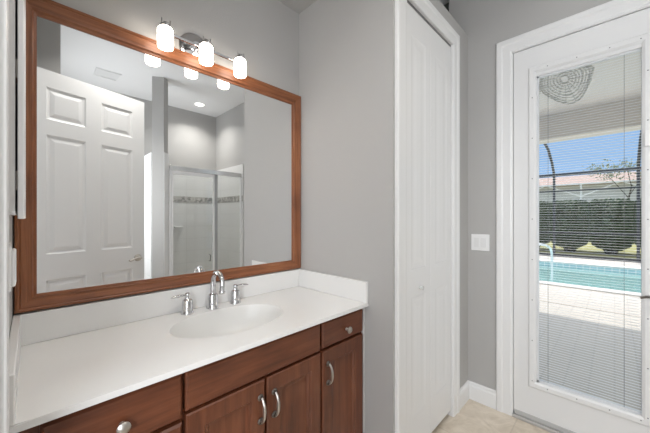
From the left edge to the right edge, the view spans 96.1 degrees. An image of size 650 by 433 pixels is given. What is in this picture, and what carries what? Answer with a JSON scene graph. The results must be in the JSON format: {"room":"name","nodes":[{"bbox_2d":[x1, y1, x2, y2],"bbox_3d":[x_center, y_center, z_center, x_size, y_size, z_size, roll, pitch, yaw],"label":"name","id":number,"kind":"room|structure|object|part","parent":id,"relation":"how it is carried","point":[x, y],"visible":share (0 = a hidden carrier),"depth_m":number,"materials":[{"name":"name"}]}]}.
{"room":"bathroom","nodes":[
{"label":"bathroom","id":0,"kind":"room"},
{"bbox_2d":[9,216,12,335],"bbox_3d":[0.147,-0.210,-0.290,3.612,3.100,0.120,0,0,45],"label":"wall","id":1,"kind":"structure","parent":0,"point":[10,217],"depth_m":0.91,"materials":[{"name":"grey paint"}]},
{"bbox_2d":[0,0,8,432],"bbox_3d":[-0.350,0.062,0.212,0.905,2.555,0.134,0,0,45],"label":"trim","id":2,"kind":"structure","parent":1,"relation":"attached to","point":[4,4],"depth_m":0.52,"materials":[{"name":"white paint"}]},
{"bbox_2d":[9,244,15,291],"bbox_3d":[-0.834,0.132,0.778,0.080,0.120,0.016,0,0,45],"label":"wall outlet","id":3,"kind":"object","parent":1,"relation":"attached to","point":[12,252],"visible":0.83,"depth_m":0.76,"materials":[{"name":"white plastic"}]},
{"bbox_3d":[-0.837,0.132,0.775,0.080,0.120,0.008,0,0,45],"label":"plate","id":4,"kind":"part","parent":3,"relation":"part of","materials":[{"name":"white plastic"}]},
{"bbox_2d":[9,0,25,218],"bbox_3d":[-0.783,-0.384,0.740,0.395,0.773,0.033,0,0,45],"label":"medicine cabinet","id":5,"kind":"object","parent":1,"relation":"attached to","point":[17,8],"visible":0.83,"depth_m":0.61,"materials":[{"name":"silver metal"}]},
{"bbox_3d":[-0.775,-0.384,0.749,0.395,0.773,0.009,0,0,45],"label":"door","id":6,"kind":"part","parent":5,"relation":"part of","materials":[{"name":"white metal"}]},
{"bbox_2d":[13,0,298,314],"bbox_3d":[-0.677,-0.210,1.530,0.120,3.100,1.547,0,0,45],"label":"wall","id":7,"kind":"structure","parent":0,"point":[266,32],"depth_m":1.60,"materials":[{"name":"grey paint"}]},
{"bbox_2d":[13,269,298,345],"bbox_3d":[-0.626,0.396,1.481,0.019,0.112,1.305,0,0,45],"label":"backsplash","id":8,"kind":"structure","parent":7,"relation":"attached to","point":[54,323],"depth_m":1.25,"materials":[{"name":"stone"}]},
{"bbox_2d":[14,0,300,313],"bbox_3d":[-0.623,-0.234,1.478,0.028,1.137,1.302,0,0,45],"label":"wall mirror","id":9,"kind":"object","parent":7,"relation":"attached to","point":[149,168],"visible":0.91,"depth_m":1.29,"materials":[{"name":"brown wood"}]},
{"bbox_3d":[-0.623,0.305,1.478,0.028,0.057,1.302,0,0,45],"label":"frame rail","id":10,"kind":"part","parent":9,"relation":"part of","materials":[{"name":"brown wood"}]},
{"bbox_3d":[-0.623,-0.768,1.478,0.028,0.070,1.302,0,0,45],"label":"frame rail","id":11,"kind":"part","parent":9,"relation":"part of","materials":[{"name":"brown wood"}]},
{"bbox_2d":[157,17,245,78],"bbox_3d":[-0.597,-0.833,1.432,0.131,0.180,0.422,0,0,45],"label":"vanity light","id":12,"kind":"object","parent":7,"relation":"attached to","point":[192,43],"visible":0.99,"depth_m":1.40,"materials":[{"name":"white glass"}]},
{"bbox_3d":[-0.699,-0.786,1.281,0.063,0.086,0.063,0,0,45],"label":"lamp shade","id":13,"kind":"part","parent":12,"relation":"part of","materials":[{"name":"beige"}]},
{"bbox_3d":[-0.643,-0.845,1.461,0.024,0.156,0.156,0,0,45],"label":"wall plate","id":14,"kind":"part","parent":12,"relation":"part of","materials":[{"name":"silver metal"}]},
{"bbox_3d":[-0.572,-0.786,1.408,0.063,0.086,0.063,0,0,45],"label":"lamp shade","id":15,"kind":"part","parent":12,"relation":"part of","materials":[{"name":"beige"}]},
{"bbox_3d":[-0.446,-0.786,1.536,0.063,0.086,0.063,0,0,45],"label":"lamp shade","id":16,"kind":"part","parent":12,"relation":"part of","materials":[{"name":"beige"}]},
{"bbox_2d":[278,0,316,13],"bbox_3d":[-0.379,-1.560,1.235,0.719,0.400,1.307,0,0,45],"label":"ceiling","id":17,"kind":"structure","parent":0,"point":[298,6],"depth_m":1.87,"materials":[{"name":"grey paint"}]},
{"bbox_2d":[299,0,394,432],"bbox_3d":[0.116,-0.010,1.735,0.719,2.700,0.100,0,0,45],"label":"wall","id":18,"kind":"structure","parent":0,"point":[347,47],"depth_m":1.61,"materials":[{"name":"grey paint"}]},
{"bbox_2d":[440,0,448,4],"bbox_3d":[0.971,-1.810,0.628,3.732,0.100,2.585,0,0,45],"label":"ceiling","id":19,"kind":"structure","parent":0,"point":[443,2],"depth_m":2.38,"materials":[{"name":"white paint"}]},
{"bbox_2d":[429,0,467,387],"bbox_3d":[0.701,-0.010,1.886,0.100,2.700,0.938,0,0,45],"label":"wall","id":20,"kind":"structure","parent":0,"point":[438,5],"depth_m":2.12,"materials":[{"name":"grey paint"}]},
{"bbox_2d":[395,0,459,432],"bbox_3d":[0.608,0.040,1.778,0.119,2.601,0.817,0,0,45],"label":"trim","id":21,"kind":"structure","parent":20,"relation":"attached to","point":[426,8],"depth_m":1.51,"materials":[{"name":"white paint"}]},
{"bbox_2d":[407,0,450,432],"bbox_3d":[0.634,0.066,1.756,0.059,2.458,0.608,0,0,45],"label":"door","id":22,"kind":"structure","parent":20,"relation":"in","point":[428,52],"depth_m":1.73,"materials":[{"name":"white paint"}]},
{"bbox_2d":[460,380,468,409],"bbox_3d":[1.004,1.277,2.108,0.016,0.126,0.196,0,0,45],"label":"baseboard","id":23,"kind":"structure","parent":20,"relation":"attached to","point":[464,390],"depth_m":2.09,"materials":[{"name":"white paint"}]},
{"bbox_2d":[432,399,550,432],"bbox_3d":[0.947,1.365,0.603,3.732,0.050,2.515,0,0,45],"label":"floor","id":24,"kind":"structure","parent":0,"point":[474,417],"depth_m":1.90,"materials":[{"name":"beige tile"}]},
{"bbox_2d":[18,308,363,432],"bbox_3d":[-0.422,0.905,1.280,0.590,0.870,1.303,0,0,45],"label":"vanity cabinet","id":25,"kind":"object","parent":24,"relation":"on","point":[311,379],"visible":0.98,"depth_m":1.09,"materials":[{"name":"brown wood"}]},
{"bbox_3d":[-0.555,0.549,0.794,0.026,0.137,0.314,0,0,45],"label":"drawer","id":26,"kind":"part","parent":25,"relation":"part of","materials":[{"name":"brown wood"}]},
{"bbox_3d":[-0.535,0.556,0.775,0.030,0.033,0.033,0,0,45],"label":"knob","id":27,"kind":"part","parent":25,"relation":"part of","materials":[{"name":"silver metal"}]},
{"bbox_3d":[-0.555,0.769,0.794,0.026,0.278,0.314,0,0,45],"label":"drawer","id":28,"kind":"part","parent":25,"relation":"part of","materials":[{"name":"brown wood"}]},
{"bbox_2d":[9,269,368,432],"bbox_3d":[-0.431,0.464,1.287,0.570,0.248,1.305,0,0,45],"label":"countertop","id":29,"kind":"structure","parent":25,"relation":"on","point":[66,360],"depth_m":1.09,"materials":[{"name":"stone"}]},
{"bbox_2d":[171,271,247,314],"bbox_3d":[-0.532,0.356,1.436,0.147,0.192,0.394,0,0,45],"label":"faucet","id":30,"kind":"object","parent":29,"relation":"on","point":[212,300],"visible":1,"depth_m":1.44,"materials":[{"name":"silver metal"}]},
{"bbox_3d":[-0.674,0.364,1.352,0.019,0.013,0.075,0,0,45],"label":"lever","id":31,"kind":"part","parent":30,"relation":"part of","materials":[{"name":"silver metal"}]},
{"bbox_3d":[-0.649,0.403,1.379,0.058,0.098,0.058,0,0,45],"label":"handle","id":32,"kind":"part","parent":30,"relation":"part of","materials":[{"name":"silver metal"}]},
{"bbox_3d":[-0.563,0.410,1.467,0.061,0.084,0.061,0,0,45],"label":"spout","id":33,"kind":"part","parent":30,"relation":"part of","materials":[{"name":"silver metal"}]},
{"bbox_3d":[-0.526,0.321,1.431,0.130,0.122,0.031,0,0,45],"label":"spout","id":34,"kind":"part","parent":30,"relation":"part of","materials":[{"name":"silver metal"}]},
{"bbox_3d":[-0.477,0.403,1.553,0.058,0.098,0.058,0,0,45],"label":"handle","id":35,"kind":"part","parent":30,"relation":"part of","materials":[{"name":"silver metal"}]},
{"bbox_2d":[169,304,282,338],"bbox_3d":[-0.418,0.520,1.308,0.346,0.136,0.504,0,0,45],"label":"basin","id":36,"kind":"object","parent":29,"relation":"in","point":[233,320],"depth_m":1.42,"materials":[{"name":"white ceramic"}]},
{"bbox_3d":[-0.337,0.911,1.014,0.026,0.598,0.287,0,0,45],"label":"door","id":37,"kind":"part","parent":25,"relation":"part of","materials":[{"name":"brown wood"}]},
{"bbox_3d":[-0.228,0.716,1.078,0.031,0.101,0.014,0,0,45],"label":"pull handle","id":38,"kind":"part","parent":25,"relation":"part of","materials":[{"name":"silver metal"}]},
{"bbox_3d":[-0.184,0.720,1.123,0.031,0.101,0.014,0,0,45],"label":"pull handle","id":39,"kind":"part","parent":25,"relation":"part of","materials":[{"name":"silver metal"}]},
{"bbox_3d":[-0.128,0.911,1.225,0.026,0.598,0.286,0,0,45],"label":"door","id":40,"kind":"part","parent":25,"relation":"part of","materials":[{"name":"brown wood"}]},
{"bbox_3d":[0.027,0.718,1.336,0.031,0.101,0.014,0,0,45],"label":"pull handle","id":41,"kind":"part","parent":25,"relation":"part of","materials":[{"name":"silver metal"}]},
{"bbox_3d":[0.086,0.539,1.441,0.026,0.120,0.298,0,0,45],"label":"drawer","id":42,"kind":"part","parent":25,"relation":"part of","materials":[{"name":"brown wood"}]},
{"bbox_3d":[0.086,0.910,1.441,0.026,0.599,0.298,0,0,45],"label":"door","id":43,"kind":"part","parent":25,"relation":"part of","materials":[{"name":"brown wood"}]},
{"bbox_3d":[0.117,0.550,1.433,0.030,0.033,0.033,0,0,45],"label":"knob","id":44,"kind":"part","parent":25,"relation":"part of","materials":[{"name":"silver metal"}]},
{"bbox_2d":[449,0,611,389],"bbox_3d":[1.881,-0.210,1.461,3.612,3.100,0.120,0,0,45],"label":"wall","id":45,"kind":"structure","parent":0,"point":[486,23],"depth_m":2.10,"materials":[{"name":"grey paint"}]},
{"bbox_2d":[471,234,488,250],"bbox_3d":[1.124,0.180,2.119,0.121,0.119,0.011,0,0,45],"label":"light switch","id":46,"kind":"object","parent":45,"relation":"attached to","point":[480,242],"visible":1,"depth_m":2.12,"materials":[{"name":"white plastic"}]},
{"bbox_2d":[468,380,495,409],"bbox_3d":[1.129,1.277,2.111,0.191,0.126,0.016,0,0,45],"label":"baseboard","id":47,"kind":"structure","parent":45,"relation":"attached to","point":[479,393],"depth_m":2.10,"materials":[{"name":"white paint"}]},
{"bbox_2d":[512,412,562,432],"bbox_3d":[1.588,1.330,1.766,0.753,0.020,0.180,0,0,45],"label":"sill","id":48,"kind":"structure","parent":45,"relation":"attached to","point":[549,429],"depth_m":1.88,"materials":[{"name":"silver metal"}]},
{"bbox_2d":[496,0,649,415],"bbox_3d":[1.574,0.064,1.752,0.945,2.553,0.139,0,0,45],"label":"trim","id":49,"kind":"structure","parent":45,"relation":"attached to","point":[614,9],"depth_m":1.99,"materials":[{"name":"white paint"}]},
{"bbox_2d":[514,8,649,432],"bbox_3d":[1.536,0.105,1.713,0.741,2.426,0.135,0,0,45],"label":"door","id":50,"kind":"structure","parent":45,"relation":"in","point":[561,408],"depth_m":1.78,"materials":[{"name":"white paint"}]},
{"bbox_3d":[1.567,0.064,1.763,0.546,2.078,0.020,0,0,45],"label":"insert frame","id":51,"kind":"part","parent":50,"relation":"part of","materials":[{"name":"white paint"}]},
{"label":"outside","id":52,"kind":"structure","parent":0,"visible":0},
{"bbox_2d":[539,51,640,115],"bbox_3d":[2.768,-1.650,3.150,14.500,0.120,3.528,0,0,45],"label":"ceiling","id":53,"kind":"structure","parent":52,"point":[629,55],"depth_m":3.55,"materials":[{"name":"white paint"}]},
{"bbox_2d":[539,65,593,103],"bbox_3d":[2.065,-1.316,2.895,0.907,0.548,0.895,0,0,45],"label":"ceiling fan","id":54,"kind":"object","parent":53,"relation":"hanging from","point":[565,89],"visible":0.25,"depth_m":2.62,"materials":[{"name":"silver metal"}]},
{"bbox_2d":[539,97,640,143],"bbox_3d":[3.894,-1.400,4.286,14.500,0.380,0.330,0,0,45],"label":"beam","id":55,"kind":"structure","parent":53,"relation":"attached to","point":[630,99],"depth_m":4.16,"materials":[{"name":"beige paint"}]},
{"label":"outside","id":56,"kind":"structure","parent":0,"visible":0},
{"bbox_2d":[539,255,640,316],"bbox_3d":[6.544,1.418,6.960,14.500,0.104,7.300,0,0,45],"label":"deck","id":57,"kind":"object","parent":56,"point":[607,262],"visible":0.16,"depth_m":5.00,"materials":[{"name":"beige concrete"}]},
{"bbox_2d":[539,243,552,281],"bbox_3d":[4.846,1.213,6.495,1.504,1.314,0.052,0,0,-40],"label":"pool handrail","id":58,"kind":"object","parent":57,"relation":"on","point":[541,244],"visible":0.39,"depth_m":6.93,"materials":[{"name":"white metal"}]},
{"bbox_2d":[539,130,640,262],"bbox_3d":[7.858,-0.474,8.642,11.000,3.688,2.741,0,0,45],"label":"cage","id":59,"kind":"object","parent":57,"relation":"on","point":[638,187],"visible":0.37,"depth_m":9.43,"materials":[{"name":"brown metal"}]},
{"bbox_3d":[8.794,-0.920,9.587,11.000,0.040,0.050,0,0,45],"label":"rail","id":60,"kind":"part","parent":59,"relation":"part of","materials":[{"name":"brown metal"}]},
{"bbox_3d":[8.794,1.318,9.587,11.000,0.096,0.060,0,0,45],"label":"kick plate","id":61,"kind":"part","parent":59,"relation":"part of","materials":[{"name":"brown metal"}]},
{"bbox_3d":[8.794,0.515,9.587,11.000,0.050,0.050,0,0,45],"label":"chair rail","id":62,"kind":"part","parent":59,"relation":"part of","materials":[{"name":"brown metal"}]},
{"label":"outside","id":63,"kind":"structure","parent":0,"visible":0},
{"bbox_2d":[539,301,640,409],"bbox_3d":[2.751,1.420,3.132,14.500,0.100,3.478,0,0,45],"label":"floor","id":64,"kind":"structure","parent":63,"point":[541,302],"depth_m":3.04,"materials":[{"name":"grey concrete"}]},
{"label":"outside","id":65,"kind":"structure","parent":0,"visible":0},
{"bbox_2d":[539,241,640,258],"bbox_3d":[22.207,1.440,29.520,90.000,0.100,46.800,0,0,45],"label":"lawn","id":66,"kind":"structure","parent":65,"point":[631,251],"depth_m":11.97,"materials":[{"name":"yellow plant"}]},
{"bbox_2d":[539,201,551,246],"bbox_3d":[9.212,0.312,12.845,1.210,2.196,1.986,0,0,45],"label":"shrub","id":67,"kind":"object","parent":66,"relation":"on","point":[544,220],"visible":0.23,"depth_m":12.04,"materials":[{"name":"green plant"}]},
{"bbox_2d":[550,199,588,251],"bbox_3d":[10.065,0.312,12.001,1.210,2.196,1.986,0,0,45],"label":"shrub","id":68,"kind":"object","parent":66,"relation":"on","point":[583,207],"visible":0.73,"depth_m":11.43,"materials":[{"name":"green plant"}]},
{"bbox_2d":[539,180,635,199],"bbox_3d":[17.162,-0.460,19.596,15.280,3.700,0.100,0,0,45],"label":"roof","id":69,"kind":"object","parent":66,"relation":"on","point":[626,181],"visible":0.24,"depth_m":19.49,"materials":[{"name":"white metal"}]},
{"bbox_2d":[539,171,640,201],"bbox_3d":[18.598,-1.185,30.139,29.200,5.150,12.200,0,0,45],"label":"house","id":70,"kind":"structure","parent":66,"relation":"on","point":[603,194],"depth_m":22.08,"materials":[{"name":"grey paint"}]},
{"bbox_2d":[589,197,633,253],"bbox_3d":[10.917,0.312,11.156,1.210,2.196,1.986,0,0,45],"label":"shrub","id":71,"kind":"object","parent":66,"relation":"on","point":[594,212],"visible":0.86,"depth_m":10.61,"materials":[{"name":"green plant"}]},
{"bbox_2d":[582,158,640,198],"bbox_3d":[17.182,-1.188,16.785,3.700,5.164,1.560,0,0,31],"label":"tree","id":72,"kind":"object","parent":66,"relation":"on","point":[611,166],"visible":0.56,"depth_m":16.86,"materials":[{"name":"brown plant"}]},
{"bbox_2d":[634,198,640,248],"bbox_3d":[11.770,0.312,10.312,1.210,2.196,1.986,0,0,45],"label":"shrub","id":73,"kind":"object","parent":66,"relation":"on","point":[635,202],"visible":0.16,"depth_m":10.27,"materials":[{"name":"green plant"}]},
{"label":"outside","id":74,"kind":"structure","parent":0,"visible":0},
{"bbox_2d":[539,259,640,296],"bbox_3d":[6.320,1.980,7.090,8.800,1.280,4.230,0,0,45],"label":"swimming pool","id":75,"kind":"object","parent":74,"point":[627,271],"visible":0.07,"depth_m":8.21,"materials":[{"name":"liquid"}]}
]}

